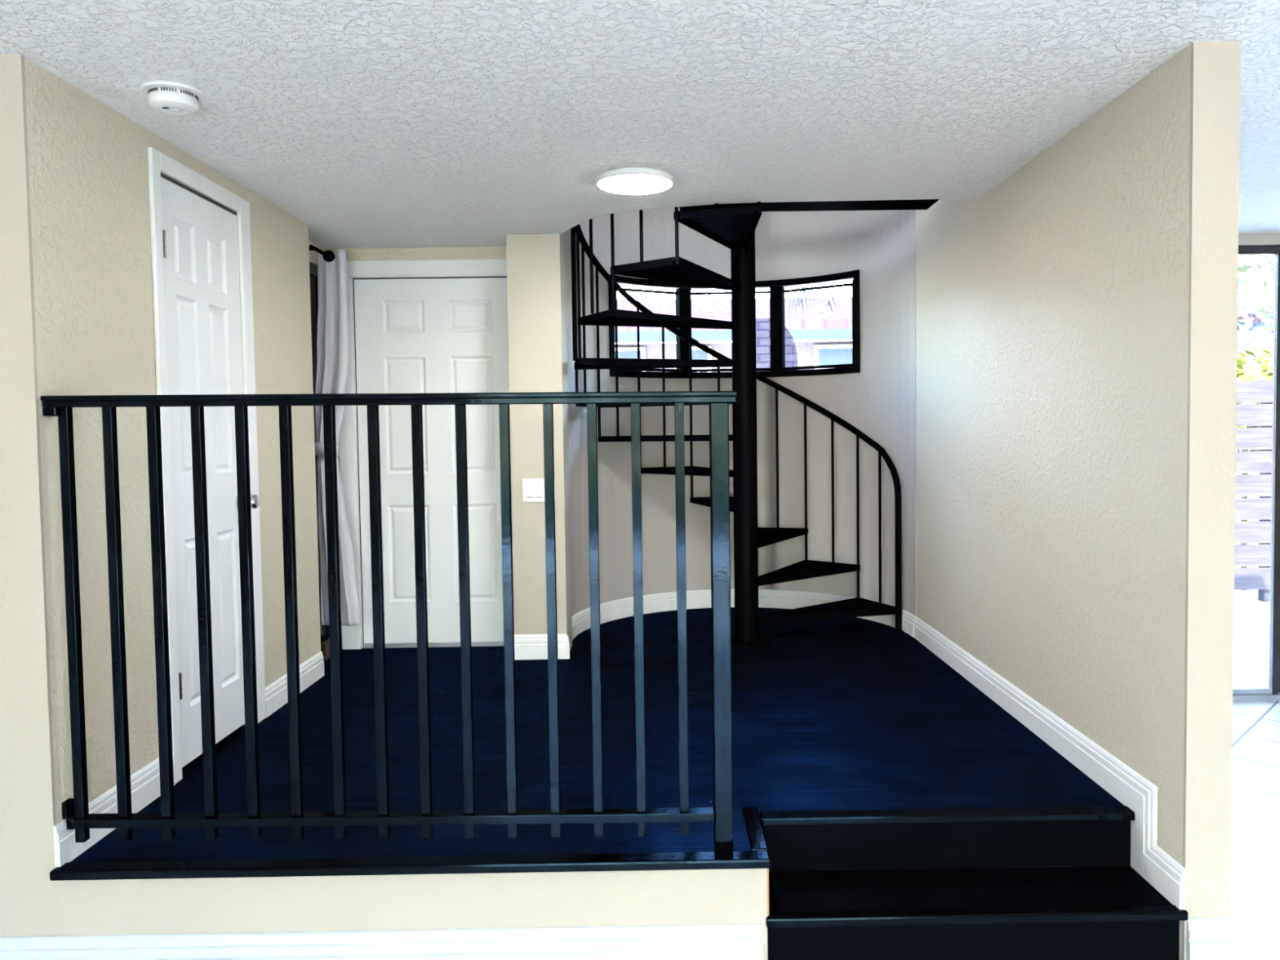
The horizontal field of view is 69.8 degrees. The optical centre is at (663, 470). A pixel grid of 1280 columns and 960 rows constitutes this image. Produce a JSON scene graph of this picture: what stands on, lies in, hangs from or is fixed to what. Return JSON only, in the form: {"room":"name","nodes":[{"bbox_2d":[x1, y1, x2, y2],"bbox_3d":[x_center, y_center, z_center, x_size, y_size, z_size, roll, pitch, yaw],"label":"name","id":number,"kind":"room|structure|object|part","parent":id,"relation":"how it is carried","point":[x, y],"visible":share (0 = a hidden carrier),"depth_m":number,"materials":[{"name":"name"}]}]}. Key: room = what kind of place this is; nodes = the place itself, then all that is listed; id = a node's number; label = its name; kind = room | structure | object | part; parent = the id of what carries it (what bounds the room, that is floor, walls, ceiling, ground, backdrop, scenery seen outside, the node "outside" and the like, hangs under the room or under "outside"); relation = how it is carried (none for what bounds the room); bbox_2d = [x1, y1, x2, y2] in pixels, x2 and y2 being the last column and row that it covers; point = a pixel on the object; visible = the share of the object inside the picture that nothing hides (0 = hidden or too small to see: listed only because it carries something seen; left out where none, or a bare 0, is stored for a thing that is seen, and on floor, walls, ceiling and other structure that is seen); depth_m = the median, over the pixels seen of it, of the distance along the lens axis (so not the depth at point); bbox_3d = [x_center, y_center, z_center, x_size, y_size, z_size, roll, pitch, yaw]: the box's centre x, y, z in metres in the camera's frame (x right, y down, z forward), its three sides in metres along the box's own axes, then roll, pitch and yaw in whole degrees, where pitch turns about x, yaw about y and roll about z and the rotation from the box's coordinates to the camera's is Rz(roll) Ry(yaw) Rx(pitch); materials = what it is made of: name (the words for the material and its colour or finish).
{"room":"living room","nodes":[
{"label":"living room","id":0,"kind":"room"},
{"bbox_2d":[23,56,320,823],"bbox_3d":[-1.717,0.127,3.427,0.110,2.501,1.959,-1,2,0],"label":"wall","id":1,"kind":"structure","parent":0,"point":[88,162],"depth_m":2.79,"materials":[{"name":"beige paint"}]},
{"bbox_2d":[53,757,174,867],"bbox_3d":[-1.638,1.006,2.766,0.014,0.118,0.589,-1,2,0],"label":"baseboard","id":2,"kind":"structure","parent":1,"relation":"attached to","point":[145,782],"depth_m":2.69,"materials":[{"name":"white paint"}]},
{"bbox_2d":[147,146,266,784],"bbox_3d":[-1.647,-0.014,3.379,0.111,2.104,0.720,-1,2,0],"label":"door","id":3,"kind":"structure","parent":1,"relation":"in","point":[195,238],"depth_m":3.33,"materials":[{"name":"white paint"}]},
{"bbox_3d":[-1.627,0.124,3.599,0.073,0.066,0.066,-1,2,0],"label":"knob","id":4,"kind":"part","parent":3,"relation":"part of","materials":[{"name":"silver metal"}]},
{"bbox_2d":[265,651,324,717],"bbox_3d":[-1.648,0.950,4.111,0.014,0.118,0.661,-1,2,0],"label":"baseboard","id":5,"kind":"structure","parent":1,"relation":"attached to","point":[311,670],"depth_m":4.02,"materials":[{"name":"white paint"}]},
{"bbox_2d":[308,240,324,265],"bbox_3d":[-1.842,0.077,4.656,0.121,2.501,0.605,-1,2,0],"label":"wall","id":6,"kind":"structure","parent":0,"point":[313,255],"depth_m":4.76,"materials":[{"name":"beige paint"}]},
{"bbox_2d":[309,261,329,643],"bbox_3d":[-1.812,-0.039,4.689,0.045,2.050,0.480,-1,2,0],"label":"door","id":7,"kind":"structure","parent":6,"relation":"in","point":[324,629],"depth_m":4.79,"materials":[{"name":"brown metal"}]},
{"bbox_2d":[308,244,334,262],"bbox_3d":[-1.692,-1.076,4.533,0.140,0.060,0.276,0,3,22],"label":"curtain rod","id":8,"kind":"object","parent":6,"relation":"attached to","point":[328,255],"visible":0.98,"depth_m":4.60,"materials":[{"name":"black metal"}]},
{"bbox_2d":[315,249,360,626],"bbox_3d":[-1.713,-0.157,4.767,0.223,1.947,0.069,-1,2,-3],"label":"curtain","id":9,"kind":"object","parent":8,"relation":"hanging from","point":[332,344],"visible":0.75,"depth_m":4.76,"materials":[{"name":"grey fabric"}]},
{"bbox_2d":[320,634,342,660],"bbox_3d":[-1.760,0.936,4.855,0.032,0.084,0.250,-1,2,0],"label":"trim","id":10,"kind":"structure","parent":6,"relation":"attached to","point":[325,646],"depth_m":4.75,"materials":[{"name":"brown"}]},
{"bbox_2d":[324,246,506,648],"bbox_3d":[-1.220,0.054,5.022,1.370,2.501,0.120,-1,2,0],"label":"wall","id":11,"kind":"structure","parent":0,"point":[474,252],"depth_m":4.91,"materials":[{"name":"beige paint"}]},
{"bbox_2d":[338,258,514,648],"bbox_3d":[-1.248,-0.079,4.954,1.016,2.092,0.109,-1,2,0],"label":"door","id":12,"kind":"structure","parent":11,"relation":"in","point":[428,326],"depth_m":4.96,"materials":[{"name":"white paint"}]},
{"bbox_2d":[506,234,572,650],"bbox_3d":[-0.642,0.054,4.820,0.269,2.501,0.293,-1,2,0],"label":"wall column","id":13,"kind":"structure","parent":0,"point":[536,296],"depth_m":4.67,"materials":[{"name":"beige paint"}]},
{"bbox_2d":[522,478,555,502],"bbox_3d":[-0.634,0.103,4.670,0.166,0.120,0.011,-1,2,0],"label":"light switch","id":14,"kind":"object","parent":13,"relation":"attached to","point":[533,489],"visible":0.79,"depth_m":4.67,"materials":[{"name":"white plastic"}]},
{"bbox_2d":[514,634,567,659],"bbox_3d":[-0.629,0.907,4.702,0.269,0.127,0.014,-1,2,0],"label":"baseboard","id":15,"kind":"structure","parent":13,"relation":"attached to","point":[526,646],"depth_m":4.70,"materials":[{"name":"white paint"}]},
{"bbox_2d":[70,607,1124,862],"bbox_3d":[-0.513,1.018,4.255,3.846,0.060,3.544,-1,2,0],"label":"floor","id":16,"kind":"structure","parent":0,"point":[851,713],"depth_m":3.36,"materials":[{"name":"blue wood"}]},
{"bbox_2d":[40,391,737,851],"bbox_3d":[-0.722,0.425,2.504,1.858,1.275,0.070,-1,2,0],"label":"guard railing","id":17,"kind":"object","parent":16,"relation":"on","point":[77,817],"visible":1,"depth_m":2.49,"materials":[{"name":"black metal"}]},
{"bbox_3d":[-0.729,-0.191,2.479,1.856,0.042,0.070,-1,2,0],"label":"rail","id":18,"kind":"part","parent":17,"relation":"part of","materials":[{"name":"black metal"}]},
{"bbox_3d":[-0.735,0.959,2.527,1.750,0.035,0.044,-1,2,0],"label":"rail","id":19,"kind":"part","parent":17,"relation":"part of","materials":[{"name":"black metal"}]},
{"bbox_3d":[0.159,0.433,2.517,0.050,1.234,0.050,-1,2,0],"label":"post","id":20,"kind":"part","parent":17,"relation":"part of","materials":[{"name":"black metal"}]},
{"bbox_2d":[570,199,939,647],"bbox_3d":[0.429,-0.884,4.957,1.859,3.655,1.869,-1,2,0],"label":"spiral staircase","id":21,"kind":"structure","parent":16,"relation":"on","point":[733,226],"depth_m":4.95,"materials":[{"name":"black metal"}]},
{"bbox_3d":[0.459,0.936,5.033,0.260,0.012,0.260,-1,2,0],"label":"plate","id":22,"kind":"part","parent":21,"relation":"part of","materials":[{"name":"black metal"}]},
{"bbox_2d":[760,805,1134,826],"bbox_3d":[0.848,1.038,2.751,1.114,0.027,0.053,-1,2,0],"label":"stair nosing","id":23,"kind":"structure","parent":16,"relation":"attached to","point":[1093,813],"depth_m":2.73,"materials":[{"name":"black paint"}]},
{"bbox_2d":[0,41,1240,959],"bbox_3d":[-1.090,0.160,2.450,5.250,2.501,0.020,-1,2,0],"label":"wall","id":24,"kind":"structure","parent":0,"point":[32,904],"depth_m":2.47,"materials":[{"name":"beige paint"}]},
{"bbox_2d":[0,924,763,959],"bbox_3d":[-1.714,1.341,2.475,3.970,0.155,0.020,-1,2,0],"label":"baseboard","id":25,"kind":"structure","parent":24,"relation":"attached to","point":[723,941],"depth_m":2.48,"materials":[{"name":"white paint"}]},
{"bbox_2d":[49,850,770,880],"bbox_3d":[-0.676,1.071,2.483,1.930,0.026,0.058,-1,2,0],"label":"trim","id":26,"kind":"structure","parent":24,"relation":"attached to","point":[161,869],"depth_m":2.46,"materials":[{"name":"black paint"}]},
{"bbox_2d":[742,807,768,853],"bbox_3d":[0.266,1.048,2.661,0.048,0.024,0.284,-1,2,0],"label":"trim","id":27,"kind":"structure","parent":24,"relation":"attached to","point":[757,842],"depth_m":2.64,"materials":[{"name":"black paint"}]},
{"bbox_2d":[766,868,768,915],"bbox_3d":[0.280,1.143,2.503,0.014,0.142,0.021,-1,2,0],"label":"trim","id":28,"kind":"structure","parent":24,"relation":"attached to","point":[767,869],"depth_m":2.49,"materials":[{"name":"beige paint"}]},
{"bbox_2d":[767,927,768,959],"bbox_3d":[0.278,1.230,2.637,0.019,0.309,0.238,-1,2,0],"label":"trim","id":29,"kind":"structure","parent":24,"relation":"attached to","point":[767,927],"depth_m":2.52,"materials":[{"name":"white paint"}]},
{"bbox_2d":[0,0,1279,248],"bbox_3d":[0.331,-1.154,0.355,8.100,0.260,9.400,-1,2,0],"label":"ceiling","id":30,"kind":"structure","parent":0,"point":[369,123],"depth_m":2.69,"materials":[{"name":"white paint"}]},
{"bbox_2d":[141,80,204,115],"bbox_3d":[-1.414,-1.065,2.647,0.164,0.060,0.164,-1,2,0],"label":"smoke detector","id":31,"kind":"object","parent":30,"relation":"attached to","point":[164,96],"visible":1,"depth_m":2.60,"materials":[{"name":"white plastic"}]},
{"bbox_3d":[-1.414,-1.089,2.646,0.164,0.012,0.164,-1,2,0],"label":"mounting plate","id":32,"kind":"part","parent":31,"relation":"part of","materials":[{"name":"white plastic"}]},
{"bbox_2d":[595,167,674,194],"bbox_3d":[-0.112,-1.140,3.625,0.312,0.028,0.312,-1,2,0],"label":"recessed light","id":33,"kind":"object","parent":30,"relation":"in","point":[626,180],"visible":1,"depth_m":3.56,"materials":[{"name":"white plastic"}]},
{"bbox_2d":[598,174,671,194],"bbox_3d":[-0.112,-1.131,3.625,0.291,0.008,0.291,-1,2,0],"label":"diffuser","id":34,"kind":"object","parent":33,"relation":"attached to","point":[617,184],"depth_m":3.60,"materials":[{"name":"white plastic"}]},
{"bbox_2d":[560,206,916,616],"bbox_3d":[0.296,-1.355,5.419,2.265,5.240,1.288,-1,2,-10],"label":"wall","id":35,"kind":"structure","parent":0,"point":[879,401],"depth_m":5.70,"materials":[{"name":"grey paint"}]},
{"bbox_2d":[608,269,860,378],"bbox_3d":[0.431,-0.902,5.799,1.648,0.620,0.514,-1,2,0],"label":"window","id":36,"kind":"structure","parent":35,"relation":"in","point":[683,295],"depth_m":5.89,"materials":[{"name":"black metal"}]},
{"bbox_3d":[-0.105,-0.895,5.882,0.527,0.518,0.032,-2,3,-30],"label":"sash","id":37,"kind":"part","parent":36,"relation":"part of","materials":[{"name":"black metal"}]},
{"bbox_3d":[0.440,-0.908,6.011,0.609,0.518,0.032,-1,2,2],"label":"sash","id":38,"kind":"part","parent":36,"relation":"part of","materials":[{"name":"black metal"}]},
{"bbox_3d":[0.979,-0.908,5.852,0.527,0.518,0.032,1,3,33],"label":"sash","id":39,"kind":"part","parent":36,"relation":"part of","materials":[{"name":"black metal"}]},
{"bbox_2d":[566,589,915,658],"bbox_3d":[0.349,0.867,5.447,1.948,0.118,1.143,-1,2,-11],"label":"baseboard","id":40,"kind":"structure","parent":35,"relation":"attached to","point":[614,610],"depth_m":5.86,"materials":[{"name":"white paint"}]},
{"bbox_2d":[807,700,1279,959],"bbox_3d":[0.368,1.526,0.417,8.100,0.100,9.300,-1,2,0],"label":"floor","id":41,"kind":"structure","parent":0,"point":[1255,878],"depth_m":3.38,"materials":[{"name":"white tile"}]},
{"bbox_2d":[762,820,1187,959],"bbox_3d":[0.853,1.222,2.635,1.150,0.309,0.294,-1,2,0],"label":"entry steps","id":42,"kind":"structure","parent":41,"relation":"on","point":[1075,908],"depth_m":2.60,"materials":[{"name":"black paint"}]},
{"bbox_2d":[915,44,1241,959],"bbox_3d":[1.454,-1.298,3.681,0.145,5.240,2.602,-1,2,0],"label":"wall","id":43,"kind":"structure","parent":0,"point":[1052,302],"depth_m":3.11,"materials":[{"name":"beige paint"}]},
{"bbox_2d":[914,616,1185,909],"bbox_3d":[1.406,1.007,3.787,0.014,0.288,2.582,-1,2,0],"label":"baseboard","id":44,"kind":"structure","parent":43,"relation":"attached to","point":[1134,791],"depth_m":3.01,"materials":[{"name":"white paint"}]},
{"bbox_2d":[1232,473,1269,688],"bbox_3d":[-0.151,0.682,22.698,60.000,0.100,34.700,-1,2,0],"label":"floor","id":45,"kind":"structure","parent":0,"point":[1251,615],"depth_m":6.73,"materials":[{"name":"white concrete"}]},
{"bbox_2d":[755,318,797,371],"bbox_3d":[0.992,-0.052,8.163,0.380,2.550,0.300,-1,2,0],"label":"brick pillar","id":46,"kind":"structure","parent":45,"relation":"on","point":[762,347],"depth_m":7.97,"materials":[{"name":"white brick"}]},
{"bbox_2d":[787,280,852,326],"bbox_3d":[1.957,-0.449,8.003,1.712,3.335,1.706,-1,2,0],"label":"palm tree","id":47,"kind":"object","parent":45,"relation":"on","point":[830,290],"visible":0.06,"depth_m":8.47,"materials":[{"name":"beige plant"}]},
{"bbox_2d":[614,297,1273,521],"bbox_3d":[1.376,-1.103,15.328,15.800,4.040,5.300,-1,2,0],"label":"outdoor view","id":48,"kind":"object","parent":45,"relation":"on","point":[809,353],"visible":0.09,"depth_m":13.88,"materials":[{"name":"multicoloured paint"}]},
{"bbox_3d":[-0.566,-1.262,13.887,0.480,1.070,0.014,-1,2,0],"label":"pane","id":49,"kind":"part","parent":48,"relation":"part of","materials":[{"name":"blue"}]},
{"bbox_3d":[0.534,-1.277,13.895,0.280,1.070,0.014,-1,2,0],"label":"pane","id":50,"kind":"part","parent":48,"relation":"part of","materials":[{"name":"blue glass"}]},
{"bbox_3d":[2.893,-1.310,13.912,1.060,1.070,0.014,-1,2,0],"label":"pane","id":51,"kind":"part","parent":48,"relation":"part of","materials":[{"name":"blue glass"}]},
{"bbox_2d":[1234,380,1272,602],"bbox_3d":[6.296,0.177,8.088,6.300,1.952,0.130,-1,2,0],"label":"wooden fence","id":52,"kind":"object","parent":45,"relation":"on","point":[1260,415],"visible":0.15,"depth_m":8.02,"materials":[{"name":"white wood"}]},
{"bbox_3d":[5.341,0.191,8.101,0.090,1.950,0.090,-1,2,0],"label":"post","id":53,"kind":"part","parent":52,"relation":"part of","materials":[{"name":"white wood"}]},
{"bbox_2d":[1236,344,1273,591],"bbox_3d":[5.478,-0.019,8.642,1.122,2.321,0.891,-1,2,0],"label":"shrub","id":54,"kind":"object","parent":45,"relation":"on","point":[1240,362],"visible":0.11,"depth_m":8.61,"materials":[{"name":"yellow plant"}]},
{"bbox_2d":[1236,254,1274,380],"bbox_3d":[7.880,-1.152,11.504,2.845,4.282,2.170,-1,2,0],"label":"tree","id":55,"kind":"object","parent":45,"relation":"on","point":[1259,283],"visible":0.24,"depth_m":11.30,"materials":[{"name":"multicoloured plant"}]},
{"bbox_2d":[1238,232,1279,245],"bbox_3d":[2.940,0.000,4.952,2.850,2.501,0.150,-1,2,0],"label":"wall","id":56,"kind":"structure","parent":0,"point":[1244,238],"depth_m":4.83,"materials":[{"name":"beige paint"}]},
{"bbox_2d":[1232,244,1279,701],"bbox_3d":[3.316,0.025,4.951,2.020,2.440,0.100,-1,2,0],"label":"door","id":57,"kind":"structure","parent":56,"relation":"in","point":[1271,693],"depth_m":4.94,"materials":[{"name":"brown metal"}]},
{"bbox_3d":[2.857,1.206,4.982,0.890,0.029,0.030,-1,2,0],"label":"rail","id":58,"kind":"part","parent":57,"relation":"part of","materials":[{"name":"grey metal"}]},
{"bbox_3d":[3.316,0.025,4.951,2.020,2.440,0.100,-1,2,0],"label":"frame","id":59,"kind":"part","parent":57,"relation":"part of","materials":[{"name":"brown metal"}]},
{"bbox_3d":[2.841,0.022,4.931,0.890,2.338,0.004,-1,2,0],"label":"pane","id":60,"kind":"part","parent":57,"relation":"part of","materials":[{"name":"clear glass"}]},
{"bbox_3d":[3.800,0.017,4.974,0.970,2.380,0.030,-1,2,0],"label":"panel","id":61,"kind":"part","parent":57,"relation":"part of","materials":[{"name":"clear glass"}]}
]}

